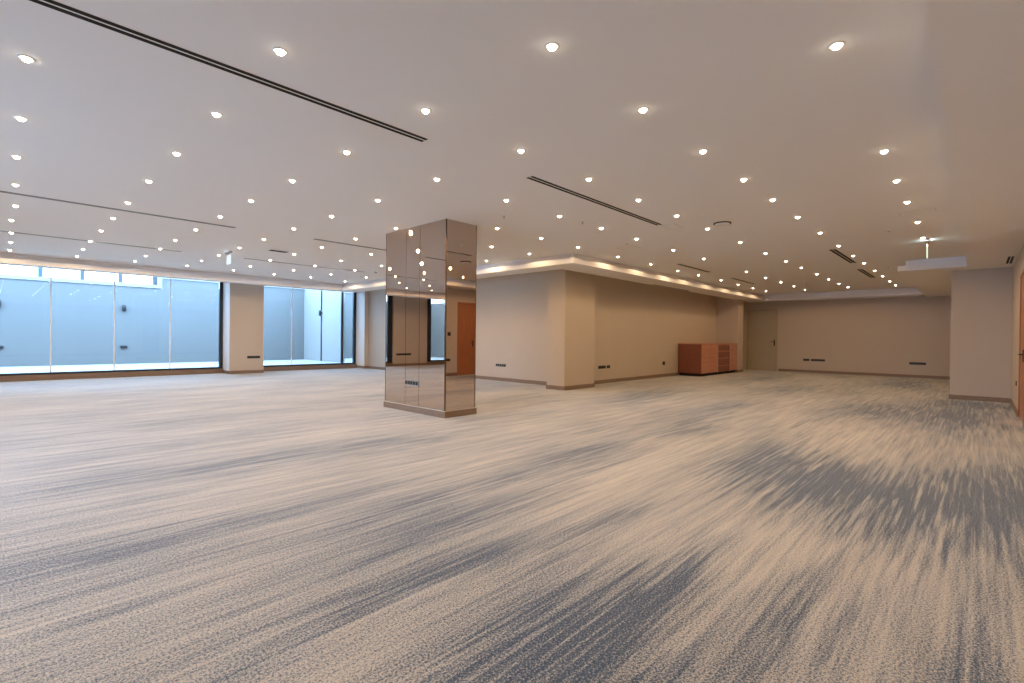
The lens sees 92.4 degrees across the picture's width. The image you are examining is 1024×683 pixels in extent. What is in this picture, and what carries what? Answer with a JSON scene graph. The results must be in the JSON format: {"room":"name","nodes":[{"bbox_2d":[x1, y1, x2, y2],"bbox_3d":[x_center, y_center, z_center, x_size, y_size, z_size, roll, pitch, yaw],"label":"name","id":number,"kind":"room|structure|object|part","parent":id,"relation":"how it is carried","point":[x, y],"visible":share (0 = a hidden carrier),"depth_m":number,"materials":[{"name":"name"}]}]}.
{"room":"empty conference hall","nodes":[
{"label":"empty conference hall","id":0,"kind":"room"},
{"bbox_2d":[0,358,351,373],"bbox_3d":[-11.662,0.937,17.288,4.100,0.200,23.000,1,1,44],"label":"floor","id":1,"kind":"structure","parent":0,"point":[101,367],"depth_m":16.30,"materials":[{"name":"white"}]},
{"bbox_2d":[0,278,352,366],"bbox_3d":[-13.240,-0.700,18.792,0.300,3.360,23.400,1,1,44],"label":"wall","id":2,"kind":"structure","parent":0,"point":[82,314],"depth_m":17.87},
{"bbox_2d":[0,274,352,293],"bbox_3d":[-13.224,-2.250,18.781,0.380,0.500,23.400,1,1,44],"label":"trim","id":3,"kind":"structure","parent":2,"relation":"attached to","point":[159,279],"depth_m":17.20,"materials":[{"name":"white paint"}]},
{"bbox_2d":[38,268,156,284],"bbox_3d":[-17.081,-2.721,14.715,0.100,1.180,10.610,1,1,44],"label":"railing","id":4,"kind":"object","parent":3,"relation":"on","point":[40,270],"visible":0.2,"depth_m":17.03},
{"bbox_3d":[-15.610,-2.676,16.263,0.100,1.100,0.120,1,1,44],"label":"post","id":5,"kind":"part","parent":4,"relation":"part of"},
{"bbox_3d":[-14.887,-2.674,17.024,0.100,1.100,0.120,1,1,44],"label":"post","id":6,"kind":"part","parent":4,"relation":"part of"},
{"bbox_3d":[-14.171,-2.672,17.778,0.100,1.100,0.120,1,1,44],"label":"post","id":7,"kind":"part","parent":4,"relation":"part of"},
{"bbox_3d":[-13.468,-2.670,18.517,0.100,1.100,0.120,1,1,44],"label":"post","id":8,"kind":"part","parent":4,"relation":"part of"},
{"bbox_2d":[223,370,263,373],"bbox_3d":[-12.004,0.984,13.071,0.615,0.100,10.015,1,1,44],"label":"baseboard","id":9,"kind":"structure","parent":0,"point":[224,371],"depth_m":16.06,"materials":[{"name":"brown wood"}]},
{"bbox_2d":[304,289,344,362],"bbox_3d":[-8.197,-1.171,21.368,3.450,4.030,0.180,1,1,44],"label":"wall","id":10,"kind":"structure","parent":0,"point":[331,300],"depth_m":21.12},
{"bbox_2d":[320,290,321,360],"bbox_3d":[-8.251,-1.171,21.260,0.044,4.030,0.044,1,1,44],"label":"conduit pipe","id":11,"kind":"object","parent":10,"relation":"attached to","point":[321,290],"visible":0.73,"depth_m":21.25,"materials":[{"name":"metal"}]},
{"bbox_2d":[364,291,368,365],"bbox_3d":[-6.022,-0.491,19.568,0.900,3.080,0.170,1,1,44],"label":"wall","id":12,"kind":"structure","parent":0,"point":[366,341],"depth_m":19.26,"materials":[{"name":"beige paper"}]},
{"bbox_2d":[356,291,364,365],"bbox_3d":[-5.996,-0.540,19.416,0.646,2.980,0.006,1,1,44],"label":"trim","id":13,"kind":"structure","parent":12,"relation":"attached to","point":[360,296],"depth_m":19.40,"materials":[{"name":"white paint"}]},
{"bbox_2d":[368,271,547,381],"bbox_3d":[-2.434,-0.432,16.413,10.450,3.080,0.200,1,1,44],"label":"wall","id":14,"kind":"structure","parent":0,"point":[512,310],"depth_m":14.11,"materials":[{"name":"beige paint"}]},
{"bbox_2d":[357,365,546,384],"bbox_3d":[-2.446,1.060,16.155,10.225,0.100,0.185,1,1,44],"label":"baseboard","id":15,"kind":"structure","parent":14,"relation":"attached to","point":[358,366],"depth_m":14.21,"materials":[{"name":"brown wood"}]},
{"bbox_2d":[0,0,964,294],"bbox_3d":[-0.400,-2.047,12.318,19.000,0.250,27.700,1,1,44],"label":"ceiling","id":16,"kind":"structure","parent":0,"point":[757,85],"depth_m":4.40,"materials":[{"name":"paint"}]},
{"bbox_2d":[10,155,22,158],"bbox_3d":[-5.140,-1.907,5.097,0.094,0.025,0.094,1,1,44],"label":"recessed light","id":17,"kind":"object","parent":16,"relation":"in","point":[14,156],"visible":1,"depth_m":5.08,"materials":[{"name":"white plastic"}]},
{"bbox_2d":[13,116,28,121],"bbox_3d":[-4.183,-1.891,4.188,0.094,0.025,0.094,1,1,44],"label":"recessed light","id":18,"kind":"object","parent":16,"relation":"in","point":[19,118],"visible":1,"depth_m":4.17,"materials":[{"name":"white plastic"}]},
{"bbox_2d":[16,54,35,62],"bbox_3d":[-3.233,-1.874,3.271,0.094,0.025,0.094,1,1,44],"label":"recessed light","id":19,"kind":"object","parent":16,"relation":"in","point":[25,58],"visible":1,"depth_m":3.26,"materials":[{"name":"white plastic"}]},
{"bbox_2d":[0,230,88,240],"bbox_3d":[-8.767,-1.985,9.248,0.132,0.005,1.196,1,1,44],"label":"ceiling vent","id":20,"kind":"object","parent":16,"relation":"in","point":[88,240],"depth_m":9.24,"materials":[{"name":"metal"}]},
{"bbox_2d":[0,190,236,227],"bbox_3d":[-5.797,-1.940,7.218,0.115,0.002,3.170,1,1,44],"label":"ceiling vent","id":21,"kind":"object","parent":16,"relation":"in","point":[0,190],"visible":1,"depth_m":7.16,"materials":[{"name":"metal"}]},
{"bbox_2d":[93,241,181,251],"bbox_3d":[-7.788,-1.982,10.276,0.130,0.005,1.480,1,1,44],"label":"ceiling vent","id":22,"kind":"object","parent":16,"relation":"in","point":[93,241],"depth_m":10.25,"materials":[{"name":"metal"}]},
{"bbox_2d":[171,152,181,155],"bbox_3d":[-3.390,-1.888,4.965,0.094,0.025,0.094,1,1,44],"label":"recessed light","id":23,"kind":"object","parent":16,"relation":"in","point":[174,153],"visible":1,"depth_m":4.95,"materials":[{"name":"white plastic"}]},
{"bbox_2d":[0,253,353,292],"bbox_3d":[-10.451,-1.908,12.668,0.450,0.240,13.960,1,1,44],"label":"trim","id":24,"kind":"structure","parent":16,"relation":"attached to","point":[5,258],"depth_m":13.29,"materials":[{"name":"paint"}]},
{"bbox_2d":[210,111,222,116],"bbox_3d":[-2.447,-1.872,4.069,0.094,0.025,0.094,1,1,44],"label":"recessed light","id":25,"kind":"object","parent":16,"relation":"in","point":[216,114],"visible":1,"depth_m":4.05,"materials":[{"name":"white plastic"}]},
{"bbox_2d":[27,0,428,141],"bbox_3d":[-1.875,-1.873,3.449,0.115,0.002,3.110,1,1,44],"label":"ceiling vent","id":26,"kind":"object","parent":16,"relation":"in","point":[55,5],"visible":1,"depth_m":3.29,"materials":[{"name":"metal"}]},
{"bbox_2d":[225,251,232,264],"bbox_3d":[-6.198,-1.830,10.751,0.300,0.280,0.060,1,1,44],"label":"exit sign","id":27,"kind":"object","parent":16,"relation":"hanging from","point":[227,252],"visible":1,"depth_m":10.72,"materials":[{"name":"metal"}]},
{"bbox_3d":[-6.198,-1.790,10.751,0.280,0.200,0.006,1,1,44],"label":"sign plate","id":28,"kind":"part","parent":27,"relation":"part of","materials":[{"name":"white plastic"}]},
{"bbox_2d":[267,249,287,252],"bbox_3d":[-5.047,-1.953,10.623,0.200,0.009,0.400,1,1,44],"label":"ceiling vent","id":29,"kind":"object","parent":16,"relation":"in","point":[270,249],"visible":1,"depth_m":10.63,"materials":[{"name":"white plastic"}]},
{"bbox_2d":[272,47,287,55],"bbox_3d":[-1.491,-1.855,3.160,0.094,0.025,0.094,1,1,44],"label":"recessed light","id":30,"kind":"object","parent":16,"relation":"in","point":[278,50],"visible":1,"depth_m":3.15,"materials":[{"name":"white plastic"}]},
{"bbox_2d":[243,258,361,271],"bbox_3d":[-5.281,-1.974,12.812,0.115,0.002,3.170,1,1,44],"label":"ceiling vent","id":31,"kind":"object","parent":16,"relation":"in","point":[243,258],"visible":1,"depth_m":12.60,"materials":[{"name":"metal"}]},
{"bbox_2d":[342,150,351,154],"bbox_3d":[-1.640,-1.869,4.875,0.094,0.025,0.094,1,1,44],"label":"recessed light","id":32,"kind":"object","parent":16,"relation":"in","point":[346,152],"visible":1,"depth_m":4.86,"materials":[{"name":"white plastic"}]},
{"bbox_2d":[313,238,385,250],"bbox_3d":[-2.680,-1.930,10.367,0.115,0.002,3.070,1,1,44],"label":"ceiling vent","id":33,"kind":"object","parent":16,"relation":"in","point":[315,238],"visible":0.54,"depth_m":9.78,"materials":[{"name":"metal"}]},
{"bbox_2d":[420,108,430,113],"bbox_3d":[-0.698,-1.853,3.965,0.094,0.025,0.094,1,1,44],"label":"recessed light","id":34,"kind":"object","parent":16,"relation":"in","point":[423,110],"visible":1,"depth_m":3.95,"materials":[{"name":"white plastic"}]},
{"bbox_2d":[516,149,525,152],"bbox_3d":[0.087,-1.851,4.792,0.094,0.025,0.094,1,1,44],"label":"recessed light","id":35,"kind":"object","parent":16,"relation":"in","point":[517,150],"visible":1,"depth_m":4.78,"materials":[{"name":"white plastic"}]},
{"bbox_2d":[545,42,559,50],"bbox_3d":[0.251,-1.837,3.077,0.094,0.025,0.094,1,1,44],"label":"recessed light","id":36,"kind":"object","parent":16,"relation":"in","point":[550,46],"visible":1,"depth_m":3.06,"materials":[{"name":"white plastic"}]},
{"bbox_2d":[526,175,662,225],"bbox_3d":[1.275,-1.863,6.705,0.115,0.002,3.150,1,1,44],"label":"ceiling vent","id":37,"kind":"object","parent":16,"relation":"in","point":[533,178],"visible":1,"depth_m":6.41,"materials":[{"name":"metal"}]},
{"bbox_2d":[637,107,648,112],"bbox_3d":[1.044,-1.835,3.911,0.094,0.025,0.094,1,1,44],"label":"recessed light","id":38,"kind":"object","parent":16,"relation":"in","point":[641,109],"visible":1,"depth_m":3.89,"materials":[{"name":"white plastic"}]},
{"bbox_2d":[661,223,684,229],"bbox_3d":[2.603,-1.858,7.947,0.220,0.004,0.400,1,1,44],"label":"access panel","id":39,"kind":"object","parent":16,"relation":"attached to","point":[673,226],"visible":1,"depth_m":7.93,"materials":[{"name":"white paint"}]},
{"bbox_3d":[2.603,-1.858,7.947,0.188,0.003,0.368,1,1,44],"label":"panel lid","id":40,"kind":"part","parent":39,"relation":"part of","materials":[{"name":"paint"}]},
{"bbox_2d":[677,264,709,271],"bbox_3d":[4.663,-1.870,12.549,0.115,0.002,1.910,1,1,44],"label":"ceiling vent","id":41,"kind":"object","parent":16,"relation":"in","point":[677,264],"visible":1,"depth_m":12.42,"materials":[{"name":"metal"}]},
{"bbox_2d":[698,149,707,153],"bbox_3d":[1.849,-1.832,4.759,0.094,0.025,0.094,1,1,44],"label":"recessed light","id":42,"kind":"object","parent":16,"relation":"in","point":[702,151],"visible":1,"depth_m":4.74,"materials":[{"name":"white plastic"}]},
{"bbox_2d":[713,221,730,225],"bbox_3d":[3.289,-1.840,7.681,0.260,0.022,0.260,1,1,44],"label":"ceiling speaker","id":43,"kind":"object","parent":16,"relation":"attached to","point":[721,223],"visible":1,"depth_m":7.62,"materials":[{"name":"paint"}]},
{"bbox_2d":[715,222,729,225],"bbox_3d":[3.289,-1.838,7.681,0.220,0.018,0.220,1,1,44],"label":"grille","id":44,"kind":"object","parent":43,"relation":"attached to","point":[716,223],"depth_m":7.64,"materials":[{"name":"metal"}]},
{"bbox_2d":[731,278,754,283],"bbox_3d":[7.160,-1.863,15.177,0.115,0.002,2.040,1,1,44],"label":"ceiling vent","id":45,"kind":"object","parent":16,"relation":"in","point":[731,278],"visible":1,"depth_m":15.13,"materials":[{"name":"metal"}]},
{"bbox_2d":[745,287,923,301],"bbox_3d":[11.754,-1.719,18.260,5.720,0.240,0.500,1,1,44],"label":"trim","id":46,"kind":"structure","parent":16,"relation":"attached to","point":[896,291],"depth_m":17.77,"materials":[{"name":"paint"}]},
{"bbox_2d":[828,41,845,49],"bbox_3d":[2.006,-1.819,3.037,0.094,0.025,0.094,1,1,44],"label":"recessed light","id":47,"kind":"object","parent":16,"relation":"in","point":[836,45],"visible":1,"depth_m":3.02,"materials":[{"name":"white plastic"}]},
{"bbox_2d":[829,249,856,262],"bbox_3d":[7.160,-1.830,10.604,0.135,0.002,2.310,1,1,44],"label":"ceiling vent","id":48,"kind":"object","parent":16,"relation":"in","point":[835,251],"visible":1,"depth_m":10.46,"materials":[{"name":"metal"}]},
{"bbox_2d":[856,269,875,277],"bbox_3d":[9.534,-1.824,13.204,0.135,0.002,2.230,1,1,44],"label":"ceiling vent","id":49,"kind":"object","parent":16,"relation":"in","point":[863,271],"visible":1,"depth_m":13.18,"materials":[{"name":"metal"}]},
{"bbox_2d":[878,149,889,153],"bbox_3d":[3.570,-1.814,4.711,0.094,0.025,0.094,1,1,44],"label":"recessed light","id":50,"kind":"object","parent":16,"relation":"in","point":[884,151],"visible":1,"depth_m":4.70,"materials":[{"name":"white plastic"}]},
{"bbox_2d":[924,239,929,258],"bbox_3d":[7.425,-1.656,8.785,0.060,0.320,0.300,1,1,44],"label":"exit sign","id":51,"kind":"object","parent":16,"relation":"hanging from","point":[927,241],"visible":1,"depth_m":8.76,"materials":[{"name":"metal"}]},
{"bbox_2d":[0,368,1023,682],"bbox_3d":[-0.317,1.220,12.231,18.680,0.120,27.700,1,1,44],"label":"floor","id":52,"kind":"structure","parent":0,"point":[290,526],"depth_m":3.19,"materials":[{"name":"carpet"}]},
{"bbox_2d":[229,283,263,370],"bbox_3d":[-9.015,-0.499,16.418,0.900,3.080,1.020,1,1,44],"label":"pier","id":53,"kind":"object","parent":52,"relation":"on","point":[246,300],"visible":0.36,"depth_m":16.09,"materials":[{"name":"beige paint"}]},
{"bbox_2d":[0,269,222,381],"bbox_3d":[-12.067,-0.511,13.628,0.320,3.080,7.210,1,1,44],"label":"window","id":54,"kind":"structure","parent":53,"relation":"attached to","point":[10,377],"depth_m":14.21,"materials":[{"name":"metal"}]},
{"bbox_2d":[223,282,229,370],"bbox_3d":[-9.282,-0.549,15.958,0.646,2.980,0.006,1,1,44],"label":"trim","id":55,"kind":"structure","parent":53,"relation":"attached to","point":[226,286],"depth_m":15.94,"materials":[{"name":"white paint"}]},
{"bbox_2d":[263,316,263,355],"bbox_3d":[-8.569,-0.547,16.708,0.646,2.980,0.006,1,1,44],"label":"trim","id":56,"kind":"structure","parent":53,"relation":"attached to","point":[263,316],"depth_m":16.49,"materials":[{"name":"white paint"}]},
{"bbox_2d":[263,288,356,370],"bbox_3d":[-7.583,-0.498,18.347,0.320,3.080,3.730,1,1,44],"label":"window","id":57,"kind":"structure","parent":53,"relation":"attached to","point":[353,364],"depth_m":19.01,"materials":[{"name":"metal"}]},
{"bbox_2d":[384,219,476,417],"bbox_3d":[-1.420,-0.364,8.393,1.726,3.080,0.666,1,1,44],"label":"pillar","id":58,"kind":"structure","parent":52,"relation":"on","point":[430,332],"depth_m":7.92,"materials":[{"name":"brown mirror"}]},
{"bbox_3d":[-2.239,-0.425,8.746,0.016,2.980,0.016,1,1,44],"label":"corner trim","id":59,"kind":"part","parent":58,"relation":"part of","materials":[{"name":"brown metal"}]},
{"bbox_3d":[-2.017,-0.424,8.533,0.603,2.975,0.010,1,1,44],"label":"mirror panel","id":60,"kind":"part","parent":58,"relation":"part of","materials":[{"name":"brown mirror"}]},
{"bbox_2d":[405,379,417,386],"bbox_3d":[-1.670,0.688,8.183,0.344,0.101,0.014,1,1,44],"label":"wall socket","id":61,"kind":"object","parent":58,"relation":"attached to","point":[408,382],"visible":1,"depth_m":8.18,"materials":[{"name":"metal"}]},
{"bbox_3d":[-1.655,-0.418,8.188,0.384,2.975,0.010,1,1,44],"label":"mirror panel","id":62,"kind":"part","parent":58,"relation":"part of","materials":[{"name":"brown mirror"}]},
{"bbox_3d":[-1.435,1.126,8.403,1.726,0.100,0.666,1,1,44],"label":"baseboard","id":63,"kind":"part","parent":58,"relation":"part of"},
{"bbox_3d":[-1.271,-0.411,7.824,0.663,2.975,0.010,1,1,44],"label":"mirror panel","id":64,"kind":"part","parent":58,"relation":"part of","materials":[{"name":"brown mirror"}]},
{"bbox_3d":[-1.024,-0.405,7.592,0.016,2.980,0.016,1,1,44],"label":"corner trim","id":65,"kind":"part","parent":58,"relation":"part of","materials":[{"name":"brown metal"}]},
{"bbox_3d":[-0.811,-0.406,7.814,0.010,2.975,0.602,1,1,44],"label":"mirror panel","id":66,"kind":"part","parent":58,"relation":"part of","materials":[{"name":"brown mirror"}]},
{"bbox_3d":[-0.600,-0.403,8.039,0.016,2.980,0.016,1,1,44],"label":"corner trim","id":67,"kind":"part","parent":58,"relation":"part of","materials":[{"name":"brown metal"}]},
{"bbox_2d":[678,343,737,376],"bbox_3d":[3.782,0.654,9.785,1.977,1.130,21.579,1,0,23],"label":"base cabinet","id":68,"kind":"object","parent":52,"relation":"on","point":[694,359],"visible":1,"depth_m":17.14,"materials":[{"name":"red laminate"}]},
{"bbox_3d":[6.129,0.593,16.950,0.808,1.000,0.020,1,1,44],"label":"panel","id":69,"kind":"part","parent":68,"relation":"part of","materials":[{"name":"red laminate"}]},
{"bbox_3d":[6.669,0.596,16.914,0.020,0.985,0.702,1,1,44],"label":"door","id":70,"kind":"part","parent":68,"relation":"part of","materials":[{"name":"red laminate"}]},
{"bbox_3d":[7.157,0.598,17.428,0.020,0.985,0.703,1,1,44],"label":"door","id":71,"kind":"part","parent":68,"relation":"part of","materials":[{"name":"red laminate"}]},
{"bbox_3d":[7.812,0.238,18.111,0.020,0.190,1.144,1,1,44],"label":"drawer","id":72,"kind":"part","parent":68,"relation":"part of","materials":[{"name":"red laminate"}]},
{"bbox_3d":[7.809,0.480,18.112,0.020,0.215,1.144,1,1,44],"label":"drawer","id":73,"kind":"part","parent":68,"relation":"part of","materials":[{"name":"red laminate"}]},
{"bbox_3d":[7.807,0.745,18.114,0.020,0.235,1.144,1,1,44],"label":"drawer","id":74,"kind":"part","parent":68,"relation":"part of","materials":[{"name":"red laminate"}]},
{"bbox_3d":[7.804,0.995,18.116,0.020,0.185,1.144,1,1,44],"label":"drawer","id":75,"kind":"part","parent":68,"relation":"part of","materials":[{"name":"red laminate"}]},
{"bbox_3d":[8.476,0.601,18.816,0.020,0.985,0.751,1,1,44],"label":"door","id":76,"kind":"part","parent":68,"relation":"part of","materials":[{"name":"red laminate"}]},
{"bbox_2d":[547,269,594,385],"bbox_3d":[1.511,-0.363,12.457,0.540,3.080,1.260,1,1,44],"label":"wall","id":77,"kind":"structure","parent":0,"point":[571,294],"depth_m":12.10,"materials":[{"name":"beige paint"}]},
{"bbox_2d":[594,275,715,380],"bbox_3d":[5.621,-0.354,17.159,0.200,3.080,12.380,1,1,44],"label":"wall","id":78,"kind":"structure","parent":0,"point":[639,327],"depth_m":15.47,"materials":[{"name":"beige paint"}]},
{"bbox_2d":[343,253,764,300],"bbox_3d":[2.074,-1.819,18.416,10.050,0.240,12.870,1,1,44],"label":"cove lighting","id":79,"kind":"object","parent":78,"relation":"attached to","point":[569,261],"depth_m":12.28,"materials":[{"name":"paint"}]},
{"bbox_2d":[546,369,742,390],"bbox_3d":[5.013,1.139,15.857,0.883,0.100,11.061,1,1,44],"label":"baseboard","id":80,"kind":"structure","parent":78,"relation":"attached to","point":[554,387],"depth_m":13.96,"materials":[{"name":"brown wood"}]},
{"bbox_2d":[653,284,688,290],"bbox_3d":[4.933,-1.645,15.113,0.110,0.002,2.500,1,1,44],"label":"air vent","id":81,"kind":"object","parent":78,"relation":"attached to","point":[653,284],"visible":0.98,"depth_m":14.97,"materials":[{"name":"metal"}]},
{"bbox_2d":[716,296,743,369],"bbox_3d":[8.671,-0.340,19.599,0.860,3.080,0.560,1,1,44],"label":"wall","id":82,"kind":"structure","parent":0,"point":[729,312],"depth_m":19.35,"materials":[{"name":"beige paint"}]},
{"bbox_2d":[743,295,950,375],"bbox_3d":[12.496,-0.296,19.027,7.195,3.080,0.200,1,1,44],"label":"wall","id":83,"kind":"structure","parent":0,"point":[884,334],"depth_m":18.31,"materials":[{"name":"beige paint"}]},
{"bbox_2d":[746,309,777,370],"bbox_3d":[10.564,-0.069,20.769,1.200,2.560,0.176,1,1,44],"label":"door","id":84,"kind":"structure","parent":83,"relation":"in","point":[761,348],"depth_m":20.74,"materials":[{"name":"beige paint"}]},
{"bbox_2d":[811,359,824,361],"bbox_3d":[12.033,0.739,19.317,0.444,0.079,0.014,1,1,44],"label":"wall socket","id":85,"kind":"object","parent":83,"relation":"attached to","point":[823,360],"visible":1,"depth_m":19.30,"materials":[{"name":"black plastic"}]},
{"bbox_2d":[778,369,949,378],"bbox_3d":[13.008,1.204,18.388,5.535,0.100,0.015,1,1,44],"label":"baseboard","id":86,"kind":"structure","parent":83,"relation":"attached to","point":[788,370],"depth_m":18.19,"materials":[{"name":"brown wood"}]},
{"bbox_2d":[909,362,925,364],"bbox_3d":[14.225,0.774,17.234,0.435,0.084,0.014,1,1,44],"label":"wall socket","id":87,"kind":"object","parent":83,"relation":"attached to","point":[910,363],"visible":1,"depth_m":17.25,"materials":[{"name":"black plastic"}]},
{"bbox_2d":[950,267,1012,397],"bbox_3d":[12.870,-0.252,13.360,1.155,3.080,7.900,1,1,44],"label":"wall","id":88,"kind":"structure","parent":0,"point":[981,299],"depth_m":10.54,"materials":[{"name":"beige paint"}]},
{"bbox_2d":[897,256,1014,296],"bbox_3d":[12.213,-1.680,13.437,1.850,0.240,8.300,1,1,44],"label":"trim","id":89,"kind":"structure","parent":88,"relation":"attached to","point":[931,277],"depth_m":11.06,"materials":[{"name":"paint"}]},
{"bbox_2d":[949,393,1023,428],"bbox_3d":[5.952,1.217,6.263,0.970,0.100,27.285,1,1,44],"label":"baseboard","id":90,"kind":"structure","parent":88,"relation":"attached to","point":[960,397],"depth_m":10.48,"materials":[{"name":"brown wood"}]},
{"bbox_2d":[1011,244,1023,409],"bbox_3d":[3.675,-0.273,2.992,0.200,3.080,19.800,1,1,44],"label":"wall","id":91,"kind":"structure","parent":0,"point":[1018,267],"depth_m":9.14,"materials":[{"name":"beige paint"}]},
{"bbox_2d":[925,0,1023,266],"bbox_3d":[3.271,-1.699,3.194,0.700,0.240,19.130,1,1,44],"label":"ceiling","id":92,"kind":"structure","parent":91,"relation":"attached to","point":[978,45],"depth_m":3.42,"materials":[{"name":"paint"}]},
{"bbox_2d":[1005,256,1014,263],"bbox_3d":[9.529,-1.558,9.400,0.095,0.002,1.150,1,1,44],"label":"air vent","id":93,"kind":"object","parent":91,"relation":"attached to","point":[1010,259],"visible":1,"depth_m":9.33,"materials":[{"name":"metal"}]},
{"bbox_2d":[1018,269,1023,421],"bbox_3d":[8.118,0.068,7.777,0.144,2.420,1.500,1,1,44],"label":"door","id":94,"kind":"structure","parent":91,"relation":"in","point":[1021,314],"depth_m":8.16,"materials":[{"name":"orange wood"}]}
]}

